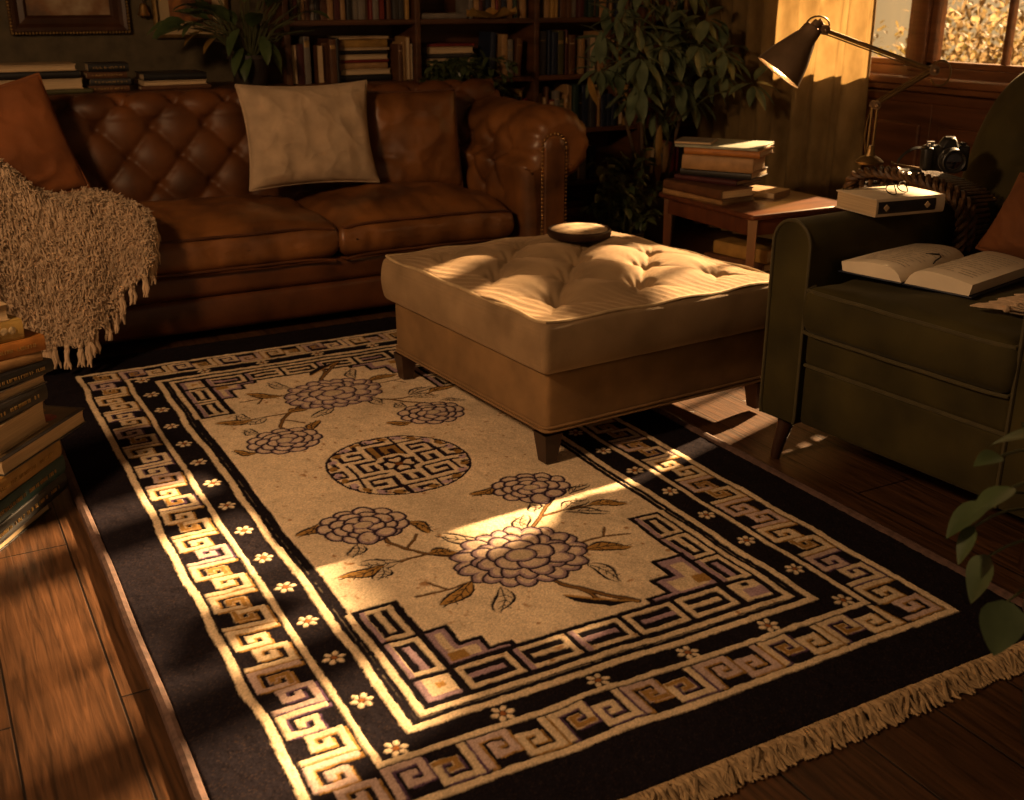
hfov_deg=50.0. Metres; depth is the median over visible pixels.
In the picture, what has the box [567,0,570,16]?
book
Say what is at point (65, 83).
book
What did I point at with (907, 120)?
wall panel
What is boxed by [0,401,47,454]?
book
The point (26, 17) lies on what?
framed picture
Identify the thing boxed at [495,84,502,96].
book
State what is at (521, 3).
book
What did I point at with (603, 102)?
book
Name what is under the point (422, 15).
book
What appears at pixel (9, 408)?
book
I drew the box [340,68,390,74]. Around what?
book
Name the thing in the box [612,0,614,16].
book
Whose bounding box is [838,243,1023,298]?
open book
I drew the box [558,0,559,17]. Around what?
book
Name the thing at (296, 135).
linen pillow
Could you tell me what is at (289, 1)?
book
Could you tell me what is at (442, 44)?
book
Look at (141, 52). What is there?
wall
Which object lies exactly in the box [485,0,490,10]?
book
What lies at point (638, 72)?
plant
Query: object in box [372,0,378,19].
book
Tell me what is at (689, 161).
book
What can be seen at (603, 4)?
book
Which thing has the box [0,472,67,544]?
book
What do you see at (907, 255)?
print
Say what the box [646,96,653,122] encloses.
book
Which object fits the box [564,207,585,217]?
book
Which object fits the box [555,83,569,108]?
book
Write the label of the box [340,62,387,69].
book
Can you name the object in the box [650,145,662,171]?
book
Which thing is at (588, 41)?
book
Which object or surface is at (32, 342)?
book
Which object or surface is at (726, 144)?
book
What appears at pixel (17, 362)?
book
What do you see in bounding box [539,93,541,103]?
book
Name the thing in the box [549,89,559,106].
book
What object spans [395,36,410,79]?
book
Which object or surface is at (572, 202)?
book
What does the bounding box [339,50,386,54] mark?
book
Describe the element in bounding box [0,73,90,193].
pillow
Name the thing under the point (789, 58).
desk lamp
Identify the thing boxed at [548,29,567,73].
book
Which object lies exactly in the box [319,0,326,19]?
book
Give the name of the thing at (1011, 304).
blanket
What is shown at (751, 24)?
wall
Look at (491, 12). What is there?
bowl
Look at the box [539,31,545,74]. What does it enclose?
book
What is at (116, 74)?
book
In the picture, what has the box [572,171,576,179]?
book
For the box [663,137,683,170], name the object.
book
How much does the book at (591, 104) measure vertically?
0.212 m
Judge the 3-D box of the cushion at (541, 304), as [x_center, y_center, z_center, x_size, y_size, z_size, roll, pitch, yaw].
[0.207,-0.374,3.515,0.922,0.196,0.978,-13,24,-31]
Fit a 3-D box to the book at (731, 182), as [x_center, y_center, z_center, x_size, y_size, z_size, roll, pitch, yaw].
[0.841,-0.910,4.486,0.290,0.020,0.204,17,26,38]
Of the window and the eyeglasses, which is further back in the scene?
the window
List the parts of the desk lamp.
lamp shade, post, arm, arm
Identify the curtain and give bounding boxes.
[761,0,876,238]
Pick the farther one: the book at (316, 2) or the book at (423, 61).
the book at (423, 61)
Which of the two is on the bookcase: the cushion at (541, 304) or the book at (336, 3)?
the book at (336, 3)
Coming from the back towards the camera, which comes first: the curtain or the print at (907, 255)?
the curtain
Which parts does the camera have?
glass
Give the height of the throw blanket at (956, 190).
0.761 m
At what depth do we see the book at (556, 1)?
5.71 m
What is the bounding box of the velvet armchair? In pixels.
[759,71,1023,570]
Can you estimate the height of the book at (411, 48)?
0.175 m
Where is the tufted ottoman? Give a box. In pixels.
[381,231,768,463]
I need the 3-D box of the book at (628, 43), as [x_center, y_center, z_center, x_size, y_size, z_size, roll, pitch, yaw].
[0.605,-1.923,6.091,0.036,0.187,0.171,-11,23,-27]
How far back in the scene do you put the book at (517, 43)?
5.69 m
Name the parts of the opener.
blade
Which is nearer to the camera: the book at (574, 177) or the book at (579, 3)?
the book at (579, 3)
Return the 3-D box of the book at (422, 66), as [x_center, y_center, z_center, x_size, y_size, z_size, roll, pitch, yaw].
[-0.344,-1.719,5.670,0.290,0.026,0.168,-11,23,-27]
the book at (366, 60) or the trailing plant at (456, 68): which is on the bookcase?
the trailing plant at (456, 68)
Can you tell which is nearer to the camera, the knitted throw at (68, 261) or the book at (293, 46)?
the knitted throw at (68, 261)
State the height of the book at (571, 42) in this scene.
0.198 m
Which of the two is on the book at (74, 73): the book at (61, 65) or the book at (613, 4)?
the book at (61, 65)
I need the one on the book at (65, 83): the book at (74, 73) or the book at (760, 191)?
the book at (74, 73)
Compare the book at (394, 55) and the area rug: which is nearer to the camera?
the area rug
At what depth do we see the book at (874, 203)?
2.96 m
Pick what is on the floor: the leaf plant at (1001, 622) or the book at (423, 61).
the leaf plant at (1001, 622)
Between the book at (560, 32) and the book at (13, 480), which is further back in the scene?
the book at (560, 32)
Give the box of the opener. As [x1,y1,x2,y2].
[890,161,919,168]
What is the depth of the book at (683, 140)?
4.44 m
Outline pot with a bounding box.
[227,54,270,85]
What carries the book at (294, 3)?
on the bookcase
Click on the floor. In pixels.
(81, 719)
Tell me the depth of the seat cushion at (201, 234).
4.19 m
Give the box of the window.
[870,0,1023,82]
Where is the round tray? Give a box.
[547,222,611,241]
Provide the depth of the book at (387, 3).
5.32 m
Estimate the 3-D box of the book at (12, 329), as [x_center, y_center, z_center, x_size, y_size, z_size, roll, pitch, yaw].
[-1.307,-0.164,2.655,0.146,0.050,0.190,16,26,37]
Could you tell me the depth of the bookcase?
5.75 m
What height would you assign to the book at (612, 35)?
0.203 m
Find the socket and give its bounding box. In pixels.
[812,18,824,28]
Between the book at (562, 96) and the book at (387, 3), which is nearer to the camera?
the book at (387, 3)
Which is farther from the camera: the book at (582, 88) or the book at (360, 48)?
the book at (582, 88)
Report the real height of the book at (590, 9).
0.264 m
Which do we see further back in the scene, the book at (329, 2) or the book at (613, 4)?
the book at (613, 4)
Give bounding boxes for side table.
[659,183,847,267]
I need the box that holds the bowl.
[466,7,516,17]
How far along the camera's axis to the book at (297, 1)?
5.10 m
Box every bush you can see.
[873,7,1023,65]
[890,0,1023,65]
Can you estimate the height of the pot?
0.135 m
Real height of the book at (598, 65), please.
0.213 m
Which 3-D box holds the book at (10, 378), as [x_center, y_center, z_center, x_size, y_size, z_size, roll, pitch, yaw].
[-1.278,-0.063,2.695,0.165,0.032,0.240,9,22,23]
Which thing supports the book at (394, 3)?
on the bookcase
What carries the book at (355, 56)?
on the book at (366, 60)
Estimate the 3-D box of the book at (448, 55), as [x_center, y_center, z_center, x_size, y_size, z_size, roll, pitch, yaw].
[-0.348,-1.773,5.644,0.275,0.022,0.168,-11,23,-26]
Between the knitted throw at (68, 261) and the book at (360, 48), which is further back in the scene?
the book at (360, 48)
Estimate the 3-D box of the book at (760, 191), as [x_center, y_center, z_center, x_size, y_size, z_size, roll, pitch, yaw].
[1.036,-0.853,4.503,0.160,0.024,0.140,16,26,37]
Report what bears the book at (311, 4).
on the bookcase
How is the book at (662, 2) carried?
on the bookcase
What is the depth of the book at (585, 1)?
5.80 m
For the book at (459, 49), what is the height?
0.032 m
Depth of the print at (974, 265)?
2.81 m
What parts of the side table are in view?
leg, leg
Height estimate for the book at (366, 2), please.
0.221 m
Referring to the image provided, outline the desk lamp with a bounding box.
[758,15,951,164]
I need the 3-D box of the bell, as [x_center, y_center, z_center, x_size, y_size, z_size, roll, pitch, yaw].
[-1.678,-1.794,4.995,0.056,0.109,0.058,5,21,13]
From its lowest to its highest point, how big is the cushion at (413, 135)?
0.424 m
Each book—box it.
[0,61,75,72]
[0,70,79,80]
[0,77,82,89]
[0,301,9,321]
[0,313,23,343]
[0,329,45,360]
[0,351,42,372]
[0,357,53,390]
[0,373,46,402]
[0,384,47,422]
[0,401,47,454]
[0,405,86,475]
[0,441,60,499]
[0,455,65,522]
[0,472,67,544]
[0,504,50,550]
[46,85,92,93]
[80,71,126,78]
[83,61,128,71]
[83,84,129,91]
[87,77,130,85]
[132,83,210,90]
[134,69,206,80]
[134,78,206,85]
[288,0,292,19]
[291,44,298,84]
[292,0,297,19]
[292,36,311,83]
[293,43,305,83]
[296,0,300,19]
[300,0,304,19]
[304,0,309,19]
[309,0,313,19]
[309,44,324,83]
[311,42,328,82]
[313,0,319,19]
[317,38,337,82]
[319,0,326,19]
[326,0,332,19]
[326,37,340,82]
[327,35,388,39]
[332,0,340,19]
[339,39,386,47]
[339,47,389,50]
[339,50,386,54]
[339,54,387,59]
[340,0,345,19]
[340,59,388,62]
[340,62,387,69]
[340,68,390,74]
[340,74,390,81]
[345,0,351,19]
[351,0,357,19]
[357,0,365,19]
[365,0,367,18]
[367,0,372,19]
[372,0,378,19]
[378,0,383,18]
[384,0,390,18]
[387,43,402,80]
[389,41,405,79]
[391,0,398,18]
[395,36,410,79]
[398,0,404,18]
[404,0,408,18]
[410,43,412,79]
[420,13,466,18]
[421,42,473,46]
[421,46,473,53]
[421,53,474,58]
[421,57,472,65]
[421,65,475,70]
[455,0,472,17]
[473,0,478,17]
[478,31,496,76]
[479,0,482,17]
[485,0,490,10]
[491,0,494,8]
[494,34,507,76]
[495,0,498,17]
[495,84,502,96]
[501,0,506,17]
[507,0,511,17]
[508,38,522,75]
[508,39,512,74]
[508,88,521,99]
[512,0,516,17]
[518,0,525,17]
[539,0,549,17]
[539,29,551,74]
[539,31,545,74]
[539,85,548,103]
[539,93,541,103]
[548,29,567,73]
[549,0,554,17]
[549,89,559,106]
[551,32,557,74]
[552,30,563,74]
[553,84,571,109]
[555,0,557,17]
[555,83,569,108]
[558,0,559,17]
[560,0,566,16]
[560,93,567,108]
[560,99,563,107]
[561,83,578,116]
[564,196,585,208]
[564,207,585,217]
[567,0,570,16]
[567,35,575,73]
[570,83,587,126]
[571,0,575,16]
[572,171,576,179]
[575,37,584,73]
[576,0,583,16]
[576,35,595,72]
[578,92,581,120]
[581,83,600,125]
[583,31,602,72]
[584,0,586,16]
[587,0,593,16]
[587,87,595,126]
[591,30,611,70]
[594,0,595,16]
[596,0,598,16]
[599,0,605,16]
[600,94,606,125]
[602,93,611,125]
[603,83,617,124]
[609,0,611,16]
[611,33,614,66]
[611,96,616,125]
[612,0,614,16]
[614,0,618,16]
[614,34,622,66]
[617,95,622,124]
[622,0,629,16]
[622,36,632,64]
[622,85,627,124]
[644,146,653,173]
[645,140,668,171]
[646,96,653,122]
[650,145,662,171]
[659,0,665,15]
[662,140,674,171]
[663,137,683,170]
[663,178,753,199]
[663,188,754,204]
[666,87,673,121]
[674,137,717,144]
[674,147,678,170]
[674,173,760,185]
[675,138,773,150]
[677,0,682,15]
[680,167,767,180]
[682,154,765,173]
[683,0,688,15]
[684,146,773,158]
[688,2,691,15]
[704,251,769,272]
[713,234,771,263]
[751,185,789,198]
[834,185,944,217]
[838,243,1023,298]
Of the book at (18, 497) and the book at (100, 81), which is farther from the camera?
the book at (100, 81)
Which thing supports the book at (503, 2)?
on the bookcase
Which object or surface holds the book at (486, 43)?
on the bookcase
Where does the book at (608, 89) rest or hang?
on the bookcase
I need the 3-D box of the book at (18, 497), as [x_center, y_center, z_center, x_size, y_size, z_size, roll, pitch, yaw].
[-1.273,0.222,2.695,0.185,0.048,0.360,3,20,7]
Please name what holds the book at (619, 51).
on the bookcase
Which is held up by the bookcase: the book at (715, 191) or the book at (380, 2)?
the book at (380, 2)
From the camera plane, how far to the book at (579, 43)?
5.88 m
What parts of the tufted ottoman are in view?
leg, leg, leg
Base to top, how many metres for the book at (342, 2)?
0.242 m
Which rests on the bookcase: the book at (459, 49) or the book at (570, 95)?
the book at (570, 95)
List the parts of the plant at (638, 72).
pot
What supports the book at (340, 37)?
on the book at (345, 43)
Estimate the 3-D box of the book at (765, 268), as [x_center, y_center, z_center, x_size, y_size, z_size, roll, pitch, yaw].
[0.957,-0.570,4.433,0.204,0.032,0.300,-16,26,-37]
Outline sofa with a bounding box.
[42,78,588,351]
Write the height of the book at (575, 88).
0.227 m
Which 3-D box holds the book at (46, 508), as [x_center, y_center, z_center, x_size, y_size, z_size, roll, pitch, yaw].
[-1.303,0.323,2.683,0.174,0.036,0.360,3,20,7]
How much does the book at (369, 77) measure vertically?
0.030 m
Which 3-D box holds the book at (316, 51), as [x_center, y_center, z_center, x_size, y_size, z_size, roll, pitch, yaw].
[-0.949,-1.619,5.284,0.031,0.175,0.166,-11,23,-27]
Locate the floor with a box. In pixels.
[0,216,1023,799]
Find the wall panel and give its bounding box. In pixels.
[861,88,995,188]
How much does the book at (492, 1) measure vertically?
0.238 m
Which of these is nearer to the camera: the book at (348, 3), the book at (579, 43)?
the book at (348, 3)
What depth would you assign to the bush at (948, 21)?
11.05 m
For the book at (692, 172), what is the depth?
4.40 m
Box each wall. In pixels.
[0,0,268,84]
[693,0,777,236]
[868,87,988,98]
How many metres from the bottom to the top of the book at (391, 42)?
0.182 m
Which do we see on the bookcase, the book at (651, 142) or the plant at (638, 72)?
the book at (651, 142)
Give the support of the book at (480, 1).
on the bookcase
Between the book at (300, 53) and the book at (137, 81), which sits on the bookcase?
the book at (300, 53)
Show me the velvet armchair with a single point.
(925, 381)
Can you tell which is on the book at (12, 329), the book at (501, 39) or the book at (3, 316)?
the book at (3, 316)
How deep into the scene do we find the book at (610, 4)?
5.87 m
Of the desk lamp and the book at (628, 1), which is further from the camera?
the book at (628, 1)
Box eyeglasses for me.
[842,180,907,194]
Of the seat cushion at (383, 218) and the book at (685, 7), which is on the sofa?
the seat cushion at (383, 218)
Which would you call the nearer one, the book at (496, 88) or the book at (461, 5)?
the book at (461, 5)
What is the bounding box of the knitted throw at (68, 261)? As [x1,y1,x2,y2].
[0,158,160,369]
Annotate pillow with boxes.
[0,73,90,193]
[235,80,379,191]
[975,172,1023,258]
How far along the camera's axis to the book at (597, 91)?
6.03 m
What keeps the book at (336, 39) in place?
on the bookcase
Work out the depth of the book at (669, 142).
6.36 m
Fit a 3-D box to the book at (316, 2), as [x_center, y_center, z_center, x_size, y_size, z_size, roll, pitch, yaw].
[-0.951,-1.904,5.181,0.025,0.207,0.167,-11,23,-27]
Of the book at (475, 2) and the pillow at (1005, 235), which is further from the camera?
the book at (475, 2)
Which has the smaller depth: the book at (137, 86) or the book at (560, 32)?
the book at (137, 86)
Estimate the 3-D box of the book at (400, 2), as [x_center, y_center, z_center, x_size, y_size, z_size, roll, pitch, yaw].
[-0.573,-1.984,5.365,0.029,0.230,0.163,-11,23,-27]
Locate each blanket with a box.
[843,165,996,252]
[970,293,1023,314]
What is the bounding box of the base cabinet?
[48,80,291,95]
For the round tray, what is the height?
0.032 m
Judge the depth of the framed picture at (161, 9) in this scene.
5.10 m
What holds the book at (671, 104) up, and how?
on the bookcase
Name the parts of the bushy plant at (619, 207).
pot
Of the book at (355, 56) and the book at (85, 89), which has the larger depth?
the book at (355, 56)
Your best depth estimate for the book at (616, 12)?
5.89 m
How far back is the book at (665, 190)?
4.37 m
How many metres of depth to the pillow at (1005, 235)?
3.05 m
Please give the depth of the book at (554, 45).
5.79 m
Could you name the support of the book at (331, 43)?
on the bookcase
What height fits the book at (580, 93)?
0.183 m
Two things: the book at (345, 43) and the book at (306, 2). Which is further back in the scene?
the book at (345, 43)
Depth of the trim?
4.80 m
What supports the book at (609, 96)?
on the bookcase
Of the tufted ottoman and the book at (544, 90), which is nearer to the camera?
the tufted ottoman
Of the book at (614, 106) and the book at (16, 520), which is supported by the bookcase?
the book at (614, 106)
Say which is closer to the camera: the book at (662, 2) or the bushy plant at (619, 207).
the bushy plant at (619, 207)
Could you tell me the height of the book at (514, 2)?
0.226 m
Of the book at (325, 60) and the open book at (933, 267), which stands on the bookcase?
the book at (325, 60)
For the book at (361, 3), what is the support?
on the bookcase
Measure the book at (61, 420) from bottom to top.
0.042 m
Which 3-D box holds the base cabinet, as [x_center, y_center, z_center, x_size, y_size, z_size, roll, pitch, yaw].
[-1.744,-0.959,4.966,1.515,0.861,0.446,-11,23,-27]
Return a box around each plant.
[146,0,329,85]
[418,50,519,97]
[570,0,779,244]
[580,148,663,237]
[946,422,1023,742]
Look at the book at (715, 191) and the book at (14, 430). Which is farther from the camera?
the book at (715, 191)
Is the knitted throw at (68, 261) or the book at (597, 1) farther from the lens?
the book at (597, 1)
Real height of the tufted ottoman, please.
0.467 m
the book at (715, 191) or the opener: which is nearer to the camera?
the opener
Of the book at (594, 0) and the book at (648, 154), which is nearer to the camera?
the book at (594, 0)
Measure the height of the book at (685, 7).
0.235 m
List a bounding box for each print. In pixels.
[870,245,951,266]
[928,254,1016,277]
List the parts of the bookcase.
shelf, shelf, shelf, shelf, shelf, shelf, shelf, shelf, shelf, shelf, shelf, shelf, shelf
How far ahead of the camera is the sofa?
4.48 m
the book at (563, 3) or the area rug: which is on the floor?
the area rug
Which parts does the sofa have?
rail, rail, rolled arm, arm panel, nailhead trim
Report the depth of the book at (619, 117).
6.12 m
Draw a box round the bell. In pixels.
[138,0,149,17]
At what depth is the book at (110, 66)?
4.65 m
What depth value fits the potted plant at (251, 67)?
4.86 m
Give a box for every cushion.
[138,194,338,274]
[293,181,513,255]
[367,89,461,185]
[381,231,768,374]
[802,277,1023,393]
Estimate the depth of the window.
4.89 m
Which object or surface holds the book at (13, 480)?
on the book at (18, 497)
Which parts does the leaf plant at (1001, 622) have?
pot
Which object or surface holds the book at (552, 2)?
on the bookcase
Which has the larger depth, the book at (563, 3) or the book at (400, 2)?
the book at (563, 3)
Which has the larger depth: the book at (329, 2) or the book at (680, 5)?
the book at (680, 5)
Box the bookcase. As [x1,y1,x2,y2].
[263,0,706,222]
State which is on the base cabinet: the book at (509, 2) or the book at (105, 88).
the book at (105, 88)
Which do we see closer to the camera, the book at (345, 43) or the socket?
the socket
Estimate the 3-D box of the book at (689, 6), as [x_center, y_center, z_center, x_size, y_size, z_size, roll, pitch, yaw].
[0.953,-2.273,6.152,0.027,0.227,0.177,-11,23,-27]
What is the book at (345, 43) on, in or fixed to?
on the book at (360, 48)
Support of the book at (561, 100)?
on the bookcase
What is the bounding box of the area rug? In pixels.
[43,317,1023,799]
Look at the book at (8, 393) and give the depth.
2.69 m
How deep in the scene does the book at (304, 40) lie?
5.20 m
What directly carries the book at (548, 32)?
on the bookcase
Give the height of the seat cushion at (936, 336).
0.159 m
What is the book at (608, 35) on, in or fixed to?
on the bookcase
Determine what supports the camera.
on the throw blanket at (956, 190)
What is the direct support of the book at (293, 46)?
on the bookcase
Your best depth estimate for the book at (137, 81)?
4.79 m
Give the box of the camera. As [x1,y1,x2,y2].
[897,136,969,173]
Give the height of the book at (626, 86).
0.214 m
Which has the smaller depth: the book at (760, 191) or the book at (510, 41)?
the book at (760, 191)
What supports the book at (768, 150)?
on the book at (689, 161)
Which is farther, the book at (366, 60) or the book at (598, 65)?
the book at (598, 65)
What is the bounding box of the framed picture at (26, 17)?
[5,0,130,34]
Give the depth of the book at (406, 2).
5.33 m
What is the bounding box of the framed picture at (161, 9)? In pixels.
[151,0,229,37]
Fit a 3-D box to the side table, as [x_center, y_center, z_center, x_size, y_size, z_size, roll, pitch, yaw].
[0.982,-0.595,4.530,0.524,0.480,0.599,-11,23,-27]
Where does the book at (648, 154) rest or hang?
on the bookcase
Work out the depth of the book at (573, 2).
5.78 m
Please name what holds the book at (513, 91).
on the bookcase
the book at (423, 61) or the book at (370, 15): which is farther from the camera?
the book at (423, 61)
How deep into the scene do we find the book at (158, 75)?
4.80 m
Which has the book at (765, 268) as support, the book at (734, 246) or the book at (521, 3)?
the book at (734, 246)
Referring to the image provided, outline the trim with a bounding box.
[868,72,1009,98]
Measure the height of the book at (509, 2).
0.227 m
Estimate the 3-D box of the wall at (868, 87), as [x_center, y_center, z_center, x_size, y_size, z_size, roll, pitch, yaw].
[2.871,-1.286,3.197,0.140,2.700,7.700,-11,23,-27]
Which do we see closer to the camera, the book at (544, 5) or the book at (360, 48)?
the book at (360, 48)
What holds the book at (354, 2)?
on the bookcase
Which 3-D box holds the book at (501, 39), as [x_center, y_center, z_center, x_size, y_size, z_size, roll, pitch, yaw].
[-0.073,-1.795,5.714,0.035,0.208,0.157,-11,23,-27]
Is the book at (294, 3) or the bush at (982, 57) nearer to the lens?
the book at (294, 3)

